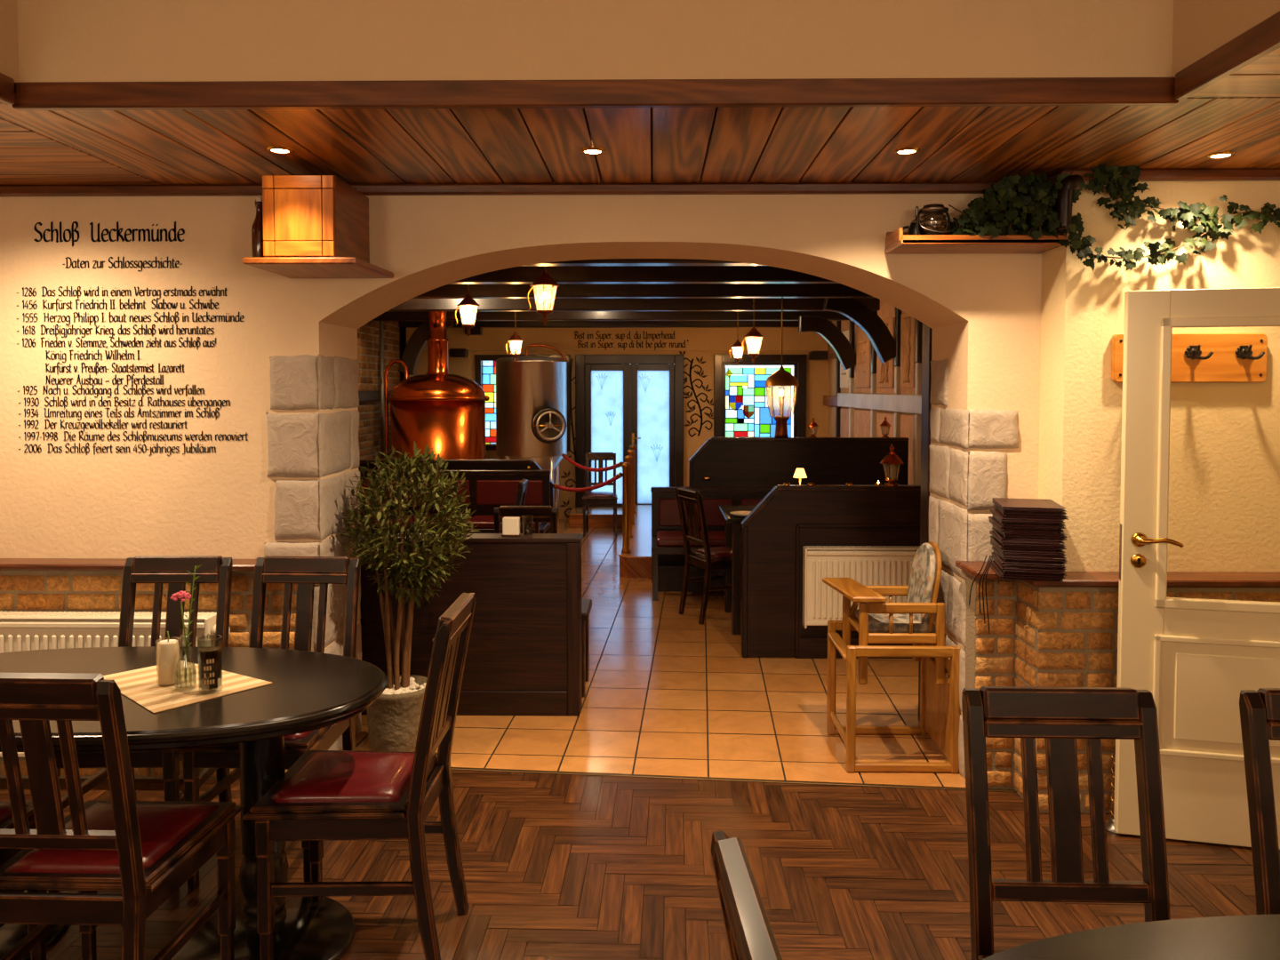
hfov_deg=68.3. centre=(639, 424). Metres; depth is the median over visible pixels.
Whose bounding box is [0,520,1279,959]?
floor
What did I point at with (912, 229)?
jug
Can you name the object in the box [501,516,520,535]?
napkin holder
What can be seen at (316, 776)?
seat cushion
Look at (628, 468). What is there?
post
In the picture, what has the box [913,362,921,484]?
timber post
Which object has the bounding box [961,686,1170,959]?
dining chair
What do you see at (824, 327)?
bracket
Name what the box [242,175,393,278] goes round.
wall lamp
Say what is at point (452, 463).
wall
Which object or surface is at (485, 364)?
window
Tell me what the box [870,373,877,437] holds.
timber post
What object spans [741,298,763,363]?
hanging lantern
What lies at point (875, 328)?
brace
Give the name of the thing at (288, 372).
wall
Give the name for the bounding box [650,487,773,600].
upholstered bench
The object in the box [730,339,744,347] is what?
hood
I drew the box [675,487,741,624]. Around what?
dining chair
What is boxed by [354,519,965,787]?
floor tiles
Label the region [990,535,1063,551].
folder
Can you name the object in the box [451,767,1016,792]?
threshold
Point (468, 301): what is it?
hood
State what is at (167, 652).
candle
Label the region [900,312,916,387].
relief plaque
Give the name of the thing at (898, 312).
timber post
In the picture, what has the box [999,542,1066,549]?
folder
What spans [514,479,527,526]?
dining chair
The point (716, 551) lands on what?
seat cushion
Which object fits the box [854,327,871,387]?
relief plaque
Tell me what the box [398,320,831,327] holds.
ceiling beam
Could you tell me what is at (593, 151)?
spotlight
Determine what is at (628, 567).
platform
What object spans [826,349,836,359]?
rail
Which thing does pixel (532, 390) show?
tank
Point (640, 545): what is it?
floor
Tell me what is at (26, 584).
wainscot
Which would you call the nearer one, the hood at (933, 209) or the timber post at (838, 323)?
the hood at (933, 209)
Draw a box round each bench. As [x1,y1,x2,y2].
[358,469,551,533]
[581,599,591,697]
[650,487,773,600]
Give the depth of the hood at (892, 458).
5.56 m
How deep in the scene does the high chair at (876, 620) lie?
3.98 m
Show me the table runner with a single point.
(140, 685)
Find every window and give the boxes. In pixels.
[475,354,570,450]
[713,354,806,437]
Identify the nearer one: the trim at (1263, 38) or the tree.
the trim at (1263, 38)
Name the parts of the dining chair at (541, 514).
leg, crest rail, leg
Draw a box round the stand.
[1105,749,1125,834]
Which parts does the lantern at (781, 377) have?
frame, chain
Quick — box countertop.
[361,533,583,543]
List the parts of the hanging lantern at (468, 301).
frame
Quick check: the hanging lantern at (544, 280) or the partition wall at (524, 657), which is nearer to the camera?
the partition wall at (524, 657)
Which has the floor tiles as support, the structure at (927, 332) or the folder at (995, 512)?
the structure at (927, 332)
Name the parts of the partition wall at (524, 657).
post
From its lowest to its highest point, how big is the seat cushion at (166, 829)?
0.032 m
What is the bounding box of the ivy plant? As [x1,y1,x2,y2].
[946,171,1083,240]
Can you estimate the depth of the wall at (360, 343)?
10.30 m
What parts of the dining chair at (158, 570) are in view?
leg, seat frame, leg, leg, crest rail, leg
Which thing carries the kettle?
on the floor tiles
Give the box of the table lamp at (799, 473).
[793,468,806,484]
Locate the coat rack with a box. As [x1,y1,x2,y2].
[1111,333,1267,382]
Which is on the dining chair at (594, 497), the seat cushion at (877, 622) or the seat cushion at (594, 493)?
the seat cushion at (594, 493)
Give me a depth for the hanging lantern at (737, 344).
9.95 m
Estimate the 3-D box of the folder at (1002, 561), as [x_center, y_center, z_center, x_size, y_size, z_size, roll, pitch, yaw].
[1.472,0.506,3.584,0.216,0.010,0.284,1,2,15]
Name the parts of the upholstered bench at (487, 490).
seat frame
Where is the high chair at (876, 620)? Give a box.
[822,541,960,773]
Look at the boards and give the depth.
3.20 m
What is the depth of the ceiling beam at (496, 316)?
10.07 m
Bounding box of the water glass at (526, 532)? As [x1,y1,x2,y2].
[521,515,533,535]
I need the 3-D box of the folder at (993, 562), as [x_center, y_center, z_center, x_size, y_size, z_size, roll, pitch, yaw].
[1.471,0.549,3.593,0.216,0.010,0.284,0,2,12]
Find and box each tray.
[822,577,887,602]
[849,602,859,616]
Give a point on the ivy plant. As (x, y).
(1002, 199)
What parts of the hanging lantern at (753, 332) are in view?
frame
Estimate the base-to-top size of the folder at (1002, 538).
0.010 m
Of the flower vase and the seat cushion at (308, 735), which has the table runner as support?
the flower vase
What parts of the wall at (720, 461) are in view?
edge post, brass plate, cap rail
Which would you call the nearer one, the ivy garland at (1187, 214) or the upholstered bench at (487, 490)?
the ivy garland at (1187, 214)
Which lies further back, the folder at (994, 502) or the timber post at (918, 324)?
the timber post at (918, 324)
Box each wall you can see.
[0,178,1042,777]
[357,320,400,458]
[358,458,553,533]
[360,533,583,715]
[406,328,828,351]
[408,351,828,519]
[688,437,908,487]
[741,484,920,658]
[827,299,914,484]
[1038,180,1279,572]
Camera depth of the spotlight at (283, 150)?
3.26 m
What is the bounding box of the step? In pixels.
[568,515,622,527]
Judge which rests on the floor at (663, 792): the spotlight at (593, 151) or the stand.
the stand
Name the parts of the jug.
lid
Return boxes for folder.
[988,516,1063,530]
[989,520,1063,534]
[989,530,1064,546]
[989,562,1063,581]
[990,508,1064,522]
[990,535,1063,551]
[990,538,1065,555]
[990,541,1065,558]
[990,560,1065,578]
[991,552,1066,569]
[992,497,1065,511]
[992,500,1066,513]
[992,512,1064,525]
[992,514,1066,528]
[992,525,1067,539]
[992,527,1064,543]
[992,546,1067,563]
[992,555,1065,573]
[992,559,1067,575]
[993,504,1066,516]
[993,551,1064,567]
[994,506,1069,519]
[996,528,1067,536]
[996,549,1067,561]
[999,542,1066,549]
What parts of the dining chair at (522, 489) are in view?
leg, crest rail, leg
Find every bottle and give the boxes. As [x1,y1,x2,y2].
[174,634,196,690]
[251,196,263,257]
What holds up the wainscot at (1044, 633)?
attached to the wall at (288, 372)
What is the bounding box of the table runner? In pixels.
[103,660,272,713]
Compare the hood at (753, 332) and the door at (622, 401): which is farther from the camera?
the door at (622, 401)
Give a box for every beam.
[370,311,849,320]
[386,297,879,311]
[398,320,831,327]
[412,283,875,298]
[448,265,839,284]
[449,348,468,357]
[464,326,482,335]
[519,258,764,266]
[808,351,827,359]
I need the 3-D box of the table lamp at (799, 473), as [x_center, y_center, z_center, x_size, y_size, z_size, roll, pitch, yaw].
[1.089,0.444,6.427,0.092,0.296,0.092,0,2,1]
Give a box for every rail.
[823,395,840,407]
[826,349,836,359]
[837,392,921,414]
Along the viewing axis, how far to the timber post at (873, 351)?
8.92 m
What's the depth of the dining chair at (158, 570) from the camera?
3.42 m
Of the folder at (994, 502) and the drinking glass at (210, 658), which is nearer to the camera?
the drinking glass at (210, 658)
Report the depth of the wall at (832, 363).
9.22 m
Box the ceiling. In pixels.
[0,0,1279,91]
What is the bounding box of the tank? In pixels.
[495,343,567,526]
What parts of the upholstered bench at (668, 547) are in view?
leg, seat frame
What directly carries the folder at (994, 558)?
on the folder at (1004, 572)
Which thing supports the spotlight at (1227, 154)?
attached to the boards
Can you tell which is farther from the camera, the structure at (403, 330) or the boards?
the structure at (403, 330)
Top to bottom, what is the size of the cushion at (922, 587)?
0.339 m
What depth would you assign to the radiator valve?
3.75 m
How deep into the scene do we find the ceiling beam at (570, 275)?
6.46 m
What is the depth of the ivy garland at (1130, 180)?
3.51 m
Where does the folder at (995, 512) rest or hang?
on the folder at (1002, 522)
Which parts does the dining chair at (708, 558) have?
leg, crest rail, rail, leg, seat frame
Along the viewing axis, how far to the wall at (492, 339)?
11.41 m
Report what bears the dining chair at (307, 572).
on the floor at (663, 792)
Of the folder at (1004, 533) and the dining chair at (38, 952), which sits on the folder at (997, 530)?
the folder at (1004, 533)
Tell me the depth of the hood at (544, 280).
5.99 m
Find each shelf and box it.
[242,257,393,278]
[884,227,1067,253]
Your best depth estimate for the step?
10.89 m
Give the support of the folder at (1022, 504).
on the folder at (994, 502)
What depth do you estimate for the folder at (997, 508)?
3.46 m
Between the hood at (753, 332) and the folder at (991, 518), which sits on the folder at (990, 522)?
the folder at (991, 518)
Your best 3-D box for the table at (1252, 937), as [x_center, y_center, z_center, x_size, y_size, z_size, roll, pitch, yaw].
[1.096,1.177,1.141,1.560,0.760,0.820,0,2,-1]
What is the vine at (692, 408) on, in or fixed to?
attached to the wall at (817, 371)
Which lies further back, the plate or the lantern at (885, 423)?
the lantern at (885, 423)
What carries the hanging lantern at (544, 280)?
hanging from the ceiling
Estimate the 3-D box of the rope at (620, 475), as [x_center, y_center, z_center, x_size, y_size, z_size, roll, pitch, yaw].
[-0.466,0.500,8.321,0.744,0.199,0.042,1,3,32]
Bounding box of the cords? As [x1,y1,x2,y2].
[968,555,993,633]
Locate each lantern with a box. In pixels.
[454,284,479,335]
[505,311,523,361]
[527,266,559,325]
[729,311,744,365]
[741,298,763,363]
[764,296,799,437]
[808,417,818,437]
[880,416,891,437]
[880,443,903,486]
[916,203,958,235]
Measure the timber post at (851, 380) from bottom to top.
1.712 m
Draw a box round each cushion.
[0,803,30,824]
[3,802,220,873]
[269,751,414,802]
[284,730,311,740]
[585,491,614,496]
[694,546,741,557]
[855,608,935,632]
[905,543,935,625]
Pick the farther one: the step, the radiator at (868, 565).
the step
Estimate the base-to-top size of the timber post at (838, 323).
2.580 m
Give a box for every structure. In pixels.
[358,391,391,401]
[379,320,384,458]
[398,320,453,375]
[400,327,406,381]
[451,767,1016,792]
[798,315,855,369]
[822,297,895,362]
[918,323,932,721]
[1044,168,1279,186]
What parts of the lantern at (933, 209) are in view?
fuel tank, bail handle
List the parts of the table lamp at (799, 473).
lamp shade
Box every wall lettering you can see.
[16,221,247,455]
[574,330,688,350]
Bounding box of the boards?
[0,48,1279,184]
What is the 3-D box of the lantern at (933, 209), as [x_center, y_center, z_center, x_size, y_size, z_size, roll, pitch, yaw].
[1.143,-0.779,3.656,0.164,0.145,0.136,-1,2,-14]
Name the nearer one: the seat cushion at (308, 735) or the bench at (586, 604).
the seat cushion at (308, 735)
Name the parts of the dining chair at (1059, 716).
leg, seat frame, crest rail, rail, leg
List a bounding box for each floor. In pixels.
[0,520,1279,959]
[568,504,651,558]
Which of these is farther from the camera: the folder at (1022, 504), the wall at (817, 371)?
the wall at (817, 371)
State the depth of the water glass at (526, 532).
4.66 m
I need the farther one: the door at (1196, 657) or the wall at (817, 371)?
the wall at (817, 371)
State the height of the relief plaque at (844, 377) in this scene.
0.620 m
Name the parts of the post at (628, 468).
post, post, post, post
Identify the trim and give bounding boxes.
[0,72,14,104]
[0,182,1021,196]
[12,77,1178,110]
[1174,10,1279,99]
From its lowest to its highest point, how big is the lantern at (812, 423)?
0.165 m
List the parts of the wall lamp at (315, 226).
door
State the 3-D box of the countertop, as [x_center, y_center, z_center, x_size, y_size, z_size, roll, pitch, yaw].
[-0.974,0.559,4.674,1.373,0.022,0.170,0,2,1]
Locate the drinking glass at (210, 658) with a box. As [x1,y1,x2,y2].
[198,632,221,688]
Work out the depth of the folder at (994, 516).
3.46 m
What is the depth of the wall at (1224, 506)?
3.61 m
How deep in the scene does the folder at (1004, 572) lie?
3.46 m
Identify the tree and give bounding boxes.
[336,441,479,751]
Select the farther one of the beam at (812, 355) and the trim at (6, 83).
the beam at (812, 355)
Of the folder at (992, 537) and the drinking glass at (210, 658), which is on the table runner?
the drinking glass at (210, 658)
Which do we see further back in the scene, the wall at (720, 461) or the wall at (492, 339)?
the wall at (492, 339)
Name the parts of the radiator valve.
knob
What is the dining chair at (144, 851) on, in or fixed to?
on the floor at (663, 792)
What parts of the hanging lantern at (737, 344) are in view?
frame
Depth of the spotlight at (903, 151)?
3.27 m
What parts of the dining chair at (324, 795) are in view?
leg, leg, seat frame, leg, rail, crest rail, leg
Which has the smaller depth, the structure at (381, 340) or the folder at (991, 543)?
the folder at (991, 543)
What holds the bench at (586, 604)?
on the floor tiles
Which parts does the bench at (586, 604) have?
leg, seat, leg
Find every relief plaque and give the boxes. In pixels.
[840,329,849,387]
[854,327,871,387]
[876,316,895,387]
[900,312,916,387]
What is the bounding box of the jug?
[902,206,926,235]
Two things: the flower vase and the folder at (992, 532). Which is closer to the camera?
the flower vase
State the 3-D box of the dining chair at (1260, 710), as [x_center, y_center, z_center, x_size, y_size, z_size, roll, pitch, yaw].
[1.423,1.041,1.692,0.432,0.990,0.543,0,2,0]
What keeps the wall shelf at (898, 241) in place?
attached to the wall at (288, 372)
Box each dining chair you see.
[0,672,242,959]
[0,800,47,959]
[48,555,232,892]
[175,555,359,890]
[243,592,476,959]
[493,505,558,533]
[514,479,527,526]
[582,452,617,536]
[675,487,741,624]
[710,831,782,959]
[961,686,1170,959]
[1239,688,1279,914]
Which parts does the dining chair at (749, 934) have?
leg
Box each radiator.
[0,611,216,757]
[802,545,919,628]
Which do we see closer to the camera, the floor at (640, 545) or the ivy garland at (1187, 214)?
the ivy garland at (1187, 214)
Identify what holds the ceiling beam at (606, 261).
attached to the ceiling
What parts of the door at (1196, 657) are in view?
latch plate, handle, panel moulding, raised panel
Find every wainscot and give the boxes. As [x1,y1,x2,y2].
[0,558,314,779]
[955,560,1279,813]
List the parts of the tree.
pot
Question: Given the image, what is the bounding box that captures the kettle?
[384,312,489,458]
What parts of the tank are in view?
leg, leg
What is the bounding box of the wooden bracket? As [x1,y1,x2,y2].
[1056,174,1083,231]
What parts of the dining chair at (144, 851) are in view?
crest rail, rail, leg, seat frame, leg, leg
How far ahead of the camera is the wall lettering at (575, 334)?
11.41 m
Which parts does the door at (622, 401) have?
frosted pane, handle, frosted pane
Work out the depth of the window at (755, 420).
11.49 m
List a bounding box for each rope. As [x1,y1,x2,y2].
[552,472,622,491]
[561,453,623,471]
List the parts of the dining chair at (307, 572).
leg, leg, seat frame, crest rail, leg, leg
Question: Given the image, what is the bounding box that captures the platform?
[619,556,651,577]
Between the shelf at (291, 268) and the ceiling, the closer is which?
the ceiling
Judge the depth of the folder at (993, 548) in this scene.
3.47 m
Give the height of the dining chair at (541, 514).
0.934 m
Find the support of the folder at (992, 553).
on the folder at (994, 558)
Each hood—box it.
[456,293,479,306]
[507,331,523,341]
[530,269,559,287]
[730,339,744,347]
[744,326,763,337]
[808,417,818,426]
[880,416,891,426]
[880,443,903,463]
[918,203,948,215]
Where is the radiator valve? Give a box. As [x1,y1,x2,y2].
[210,624,230,646]
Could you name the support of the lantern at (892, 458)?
on the wall at (792, 517)
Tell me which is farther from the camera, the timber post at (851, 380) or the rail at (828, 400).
the rail at (828, 400)
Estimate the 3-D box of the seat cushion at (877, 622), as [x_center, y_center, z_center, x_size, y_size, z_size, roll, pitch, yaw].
[1.108,0.854,4.121,0.280,0.040,0.290,0,2,1]
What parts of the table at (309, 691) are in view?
plate, plate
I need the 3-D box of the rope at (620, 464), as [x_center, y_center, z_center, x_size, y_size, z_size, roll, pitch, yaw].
[-0.500,0.364,9.253,0.042,0.184,2.367,-1,2,-17]
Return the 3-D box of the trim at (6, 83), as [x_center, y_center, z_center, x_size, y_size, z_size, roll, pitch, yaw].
[-1.839,-0.841,-0.154,0.030,0.074,5.704,0,2,1]
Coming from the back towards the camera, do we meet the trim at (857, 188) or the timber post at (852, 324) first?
the timber post at (852, 324)
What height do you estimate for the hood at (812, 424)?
0.080 m
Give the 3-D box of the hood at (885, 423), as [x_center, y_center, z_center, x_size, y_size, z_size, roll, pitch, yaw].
[1.984,-0.030,7.627,0.096,0.084,0.096,0,2,1]
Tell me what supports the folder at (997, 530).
on the folder at (1002, 538)
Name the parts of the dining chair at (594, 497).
leg, leg, seat frame, rail, crest rail, leg, leg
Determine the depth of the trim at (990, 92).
2.70 m
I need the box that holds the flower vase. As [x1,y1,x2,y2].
[170,564,201,690]
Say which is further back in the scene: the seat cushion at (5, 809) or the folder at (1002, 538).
the folder at (1002, 538)
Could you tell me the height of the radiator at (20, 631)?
0.579 m
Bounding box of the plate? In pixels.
[730,511,751,516]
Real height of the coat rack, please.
0.184 m
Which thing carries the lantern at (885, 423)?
on the wall at (720, 461)
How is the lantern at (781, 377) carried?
on the wall at (720, 461)
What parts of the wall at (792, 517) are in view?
edge post, cap rail, panel moulding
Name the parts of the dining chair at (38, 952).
seat frame, leg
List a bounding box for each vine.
[559,358,591,517]
[679,351,713,437]
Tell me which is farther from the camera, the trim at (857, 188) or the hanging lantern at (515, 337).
the hanging lantern at (515, 337)
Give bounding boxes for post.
[621,444,636,553]
[835,320,841,437]
[848,319,854,377]
[848,377,855,437]
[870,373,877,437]
[871,311,877,373]
[893,366,901,437]
[894,307,901,366]
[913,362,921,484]
[914,319,922,362]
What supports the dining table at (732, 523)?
on the floor tiles
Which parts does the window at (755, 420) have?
diamond pane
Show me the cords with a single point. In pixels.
(989, 557)
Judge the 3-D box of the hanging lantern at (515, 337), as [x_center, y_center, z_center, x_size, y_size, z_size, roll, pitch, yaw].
[-1.273,-1.020,9.590,0.170,0.772,0.153,1,2,23]
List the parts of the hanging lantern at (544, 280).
frame, bulb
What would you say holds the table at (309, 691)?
on the floor at (663, 792)
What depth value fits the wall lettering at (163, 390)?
3.88 m
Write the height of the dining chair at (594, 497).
0.887 m
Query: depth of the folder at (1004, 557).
3.45 m
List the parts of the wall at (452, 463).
cap rail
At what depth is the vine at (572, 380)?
11.53 m
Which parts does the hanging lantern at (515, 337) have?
frame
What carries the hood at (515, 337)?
attached to the hanging lantern at (515, 337)
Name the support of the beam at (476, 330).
attached to the wall at (817, 371)
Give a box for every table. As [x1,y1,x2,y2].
[0,646,387,959]
[718,504,756,634]
[981,914,1279,959]
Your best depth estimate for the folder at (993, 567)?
3.47 m
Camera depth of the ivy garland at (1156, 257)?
3.52 m
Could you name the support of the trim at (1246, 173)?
attached to the wall at (1224, 506)
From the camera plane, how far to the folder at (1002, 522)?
3.47 m
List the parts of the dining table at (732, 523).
leg, leg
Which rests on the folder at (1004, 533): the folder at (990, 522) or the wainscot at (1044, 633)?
the folder at (990, 522)
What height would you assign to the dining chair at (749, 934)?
0.990 m
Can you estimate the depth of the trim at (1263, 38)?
2.39 m
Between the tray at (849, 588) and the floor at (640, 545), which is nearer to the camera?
the tray at (849, 588)
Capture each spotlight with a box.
[265,146,293,154]
[580,145,606,155]
[893,147,919,155]
[1206,150,1235,159]
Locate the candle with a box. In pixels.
[155,631,181,685]
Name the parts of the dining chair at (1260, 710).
crest rail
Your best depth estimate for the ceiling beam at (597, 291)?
7.56 m
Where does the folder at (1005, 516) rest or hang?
on the folder at (995, 512)
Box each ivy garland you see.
[1047,211,1233,271]
[1078,168,1279,235]
[1093,163,1149,218]
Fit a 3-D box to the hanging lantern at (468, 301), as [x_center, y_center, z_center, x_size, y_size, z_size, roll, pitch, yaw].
[-1.297,-0.988,7.090,0.176,0.646,0.158,1,2,23]
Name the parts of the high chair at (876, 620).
stand post, stand rail, stand rail, chair post, stand post, chair post, stand rail, arm rail, seat rail, arm rail, stand rail, stand rail, chair post, stand post, backrest, panel, chair post, stand post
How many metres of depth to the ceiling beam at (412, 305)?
8.81 m
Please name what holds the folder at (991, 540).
on the folder at (991, 543)
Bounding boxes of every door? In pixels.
[575,354,683,506]
[1113,287,1279,849]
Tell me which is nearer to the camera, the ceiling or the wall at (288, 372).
the ceiling
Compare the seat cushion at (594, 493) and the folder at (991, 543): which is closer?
the folder at (991, 543)
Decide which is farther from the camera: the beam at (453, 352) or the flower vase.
the beam at (453, 352)
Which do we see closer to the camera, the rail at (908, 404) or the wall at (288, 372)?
the wall at (288, 372)
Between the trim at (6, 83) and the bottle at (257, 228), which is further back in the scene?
the bottle at (257, 228)
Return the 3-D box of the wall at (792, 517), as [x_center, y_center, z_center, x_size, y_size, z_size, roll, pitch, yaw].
[1.352,0.872,5.619,1.494,1.026,0.091,0,2,1]
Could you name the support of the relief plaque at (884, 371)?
attached to the wall at (832, 363)
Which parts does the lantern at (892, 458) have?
frame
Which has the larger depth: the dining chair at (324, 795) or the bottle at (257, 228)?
the bottle at (257, 228)
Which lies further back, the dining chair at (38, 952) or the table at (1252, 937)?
the dining chair at (38, 952)

